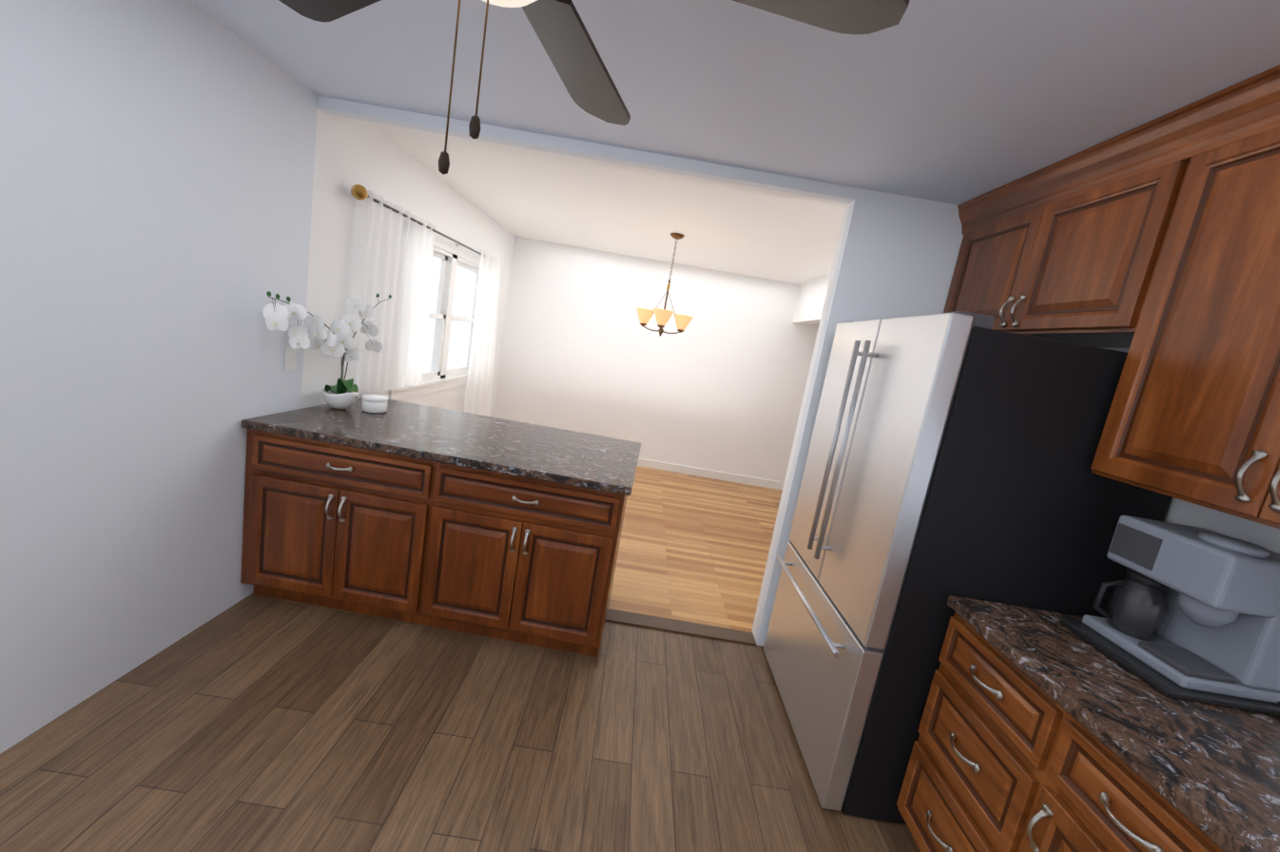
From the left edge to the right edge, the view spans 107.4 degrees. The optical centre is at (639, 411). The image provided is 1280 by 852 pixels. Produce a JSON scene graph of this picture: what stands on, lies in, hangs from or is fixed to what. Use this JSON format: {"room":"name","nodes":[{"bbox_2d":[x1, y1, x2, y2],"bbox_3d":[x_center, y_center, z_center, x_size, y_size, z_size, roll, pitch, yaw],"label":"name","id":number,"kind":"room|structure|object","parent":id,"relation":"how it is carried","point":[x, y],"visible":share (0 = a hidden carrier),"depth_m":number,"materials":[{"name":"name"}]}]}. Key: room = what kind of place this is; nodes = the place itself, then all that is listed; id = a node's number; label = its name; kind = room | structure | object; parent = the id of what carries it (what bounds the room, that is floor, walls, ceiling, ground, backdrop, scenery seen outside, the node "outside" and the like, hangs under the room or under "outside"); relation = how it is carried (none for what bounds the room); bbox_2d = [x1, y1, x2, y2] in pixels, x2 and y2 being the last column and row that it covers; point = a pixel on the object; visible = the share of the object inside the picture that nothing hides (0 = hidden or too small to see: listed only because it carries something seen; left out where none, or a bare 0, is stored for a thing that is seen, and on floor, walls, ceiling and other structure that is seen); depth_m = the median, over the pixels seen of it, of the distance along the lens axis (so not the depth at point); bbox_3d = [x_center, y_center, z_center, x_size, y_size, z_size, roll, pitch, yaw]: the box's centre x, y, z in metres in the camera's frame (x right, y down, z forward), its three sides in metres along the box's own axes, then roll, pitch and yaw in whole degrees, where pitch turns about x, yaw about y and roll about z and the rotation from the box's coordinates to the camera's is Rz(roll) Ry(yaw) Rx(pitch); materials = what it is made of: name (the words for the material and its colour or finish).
{"room":"kitchen","nodes":[
{"label":"kitchen","id":0,"kind":"room"},
{"bbox_2d":[0,0,515,754],"bbox_3d":[-1.803,-0.261,1.826,0.120,2.490,8.090,10,9,0],"label":"wall","id":1,"kind":"structure","parent":0,"point":[179,179],"depth_m":1.66,"materials":[{"name":"paint"}]},
{"bbox_2d":[284,347,297,369],"bbox_3d":[-1.738,-0.263,2.345,0.012,0.116,0.072,10,9,0],"label":"switch plate","id":2,"kind":"object","parent":1,"relation":"attached to","point":[290,358],"visible":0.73,"depth_m":2.34,"materials":[{"name":"white plastic"}]},
{"bbox_2d":[350,184,500,416],"bbox_3d":[-1.626,-0.374,3.830,0.211,2.085,2.388,10,9,0],"label":"curtain","id":3,"kind":"object","parent":1,"relation":"attached to","point":[398,254],"visible":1,"depth_m":3.19,"materials":[{"name":"white fabric"}]},
{"bbox_2d":[387,236,479,400],"bbox_3d":[-1.701,-0.799,4.095,0.128,1.230,1.760,10,9,0],"label":"window","id":4,"kind":"structure","parent":1,"relation":"in","point":[455,280],"depth_m":4.10,"materials":[{"name":"white"}]},
{"bbox_2d":[0,465,919,851],"bbox_3d":[1.292,1.536,2.037,6.820,0.060,8.090,10,9,0],"label":"floor","id":5,"kind":"structure","parent":0,"point":[253,722],"depth_m":1.74,"materials":[{"name":"wood"}]},
{"bbox_2d":[240,431,442,624],"bbox_3d":[-1.407,0.534,2.479,0.921,0.876,0.669,10,9,0],"label":"base cabinet","id":6,"kind":"object","parent":5,"relation":"on","point":[329,527],"depth_m":2.18,"materials":[{"name":"brown wood"}]},
{"bbox_2d":[241,397,639,496],"bbox_3d":[-0.893,0.137,2.560,1.806,0.038,0.999,10,9,0],"label":"countertop","id":7,"kind":"structure","parent":6,"relation":"on","point":[416,433],"depth_m":2.30,"materials":[{"name":"brown stone"}]},
{"bbox_2d":[262,290,391,408],"bbox_3d":[-1.605,-0.335,2.523,0.231,0.658,0.881,10,9,0],"label":"orchid","id":8,"kind":"object","parent":7,"relation":"on","point":[340,342],"visible":1,"depth_m":2.46,"materials":[{"name":"white plant"}]},
{"bbox_2d":[361,393,388,412],"bbox_3d":[-1.497,-0.047,2.655,0.132,0.092,0.132,10,9,0],"label":"candle jar","id":9,"kind":"object","parent":7,"relation":"on","point":[375,402],"visible":1,"depth_m":2.61,"materials":[{"name":"white ceramic"}]},
{"bbox_2d":[423,465,627,667],"bbox_3d":[-0.568,0.674,2.483,0.921,0.876,0.669,10,9,0],"label":"base cabinet","id":10,"kind":"object","parent":5,"relation":"on","point":[508,530],"depth_m":2.16,"materials":[{"name":"brown wood"}]},
{"bbox_2d":[763,310,1172,824],"bbox_3d":[1.187,0.568,1.994,0.896,1.805,0.880,10,9,0],"label":"fridge","id":11,"kind":"object","parent":5,"relation":"on","point":[951,454],"visible":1,"depth_m":1.56,"materials":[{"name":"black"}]},
{"bbox_2d":[896,595,1279,851],"bbox_3d":[1.233,1.157,1.186,0.671,0.915,0.849,10,9,0],"label":"base cabinet","id":12,"kind":"object","parent":5,"relation":"on","point":[1039,730],"visible":1,"depth_m":1.14,"materials":[{"name":"brown wood"}]},
{"bbox_2d":[1059,515,1279,715],"bbox_3d":[1.486,0.525,1.192,0.330,0.397,0.481,10,9,0],"label":"coffee maker","id":13,"kind":"object","parent":12,"relation":"on","point":[1191,613],"visible":1,"depth_m":1.20,"materials":[{"name":"grey plastic"}]},
{"bbox_2d":[373,126,845,284],"bbox_3d":[0.203,-1.562,3.972,3.670,0.060,3.380,10,9,0],"label":"ceiling","id":14,"kind":"structure","parent":0,"point":[610,209],"depth_m":3.49,"materials":[{"name":"paint"}]},
{"bbox_2d":[636,232,693,335],"bbox_3d":[0.255,-1.087,4.078,0.526,0.878,0.490,10,9,0],"label":"chandelier","id":15,"kind":"object","parent":14,"relation":"hanging from","point":[663,317],"visible":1,"depth_m":4.17,"materials":[{"name":"beige glass"}]},
{"bbox_2d":[317,96,963,646],"bbox_3d":[1.573,0.203,2.502,6.700,2.490,0.120,10,9,0],"label":"wall","id":16,"kind":"structure","parent":0,"point":[896,256],"depth_m":2.31,"materials":[{"name":"paint"}]},
{"bbox_2d":[605,608,756,645],"bbox_3d":[0.225,1.222,2.668,0.860,0.012,0.110,10,9,0],"label":"trim","id":17,"kind":"structure","parent":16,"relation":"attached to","point":[680,627],"depth_m":2.66,"materials":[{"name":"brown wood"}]},
{"bbox_2d":[493,236,819,482],"bbox_3d":[1.579,-0.303,5.784,6.820,2.490,0.120,10,9,0],"label":"wall","id":18,"kind":"structure","parent":0,"point":[718,383],"depth_m":5.70,"materials":[{"name":"paint"}]},
{"bbox_2d":[637,458,784,490],"bbox_3d":[1.391,0.873,5.898,6.600,0.100,0.014,10,9,0],"label":"baseboard","id":19,"kind":"structure","parent":18,"relation":"attached to","point":[713,475],"depth_m":5.88,"materials":[{"name":"white wood"}]},
{"bbox_2d":[189,0,1279,204],"bbox_3d":[0.153,-0.903,-0.019,3.745,0.060,4.710,10,9,0],"label":"ceiling","id":20,"kind":"structure","parent":0,"point":[956,102],"depth_m":1.52,"materials":[{"name":"paint"}]},
{"bbox_2d":[278,0,910,174],"bbox_3d":[-0.183,-0.692,0.697,1.208,0.672,1.212,10,9,0],"label":"ceiling fan","id":21,"kind":"object","parent":20,"relation":"hanging from","point":[564,37],"visible":1,"depth_m":0.90,"materials":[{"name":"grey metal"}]},
{"bbox_2d":[793,273,830,325],"bbox_3d":[1.729,-0.024,4.144,0.150,2.490,3.200,10,9,0],"label":"wall","id":22,"kind":"structure","parent":0,"point":[810,301],"depth_m":5.07,"materials":[{"name":"paint"}]},
{"bbox_2d":[1099,347,1279,553],"bbox_3d":[1.734,0.620,0.149,0.120,2.440,4.650,10,9,0],"label":"wall","id":23,"kind":"structure","parent":0,"point":[1180,512],"depth_m":1.39,"materials":[{"name":"paint"}]},
{"bbox_2d":[943,133,1194,347],"bbox_3d":[1.681,-0.542,1.837,0.341,0.530,0.960,10,9,0],"label":"upper cabinet","id":24,"kind":"object","parent":23,"relation":"attached to","point":[1153,245],"depth_m":1.65,"materials":[{"name":"brown wood"}]},
{"bbox_2d":[1090,98,1279,529],"bbox_3d":[1.628,-0.197,1.005,0.341,0.970,0.870,10,9,0],"label":"upper cabinet","id":25,"kind":"object","parent":23,"relation":"attached to","point":[1193,416],"depth_m":1.20,"materials":[{"name":"brown wood"}]}
]}

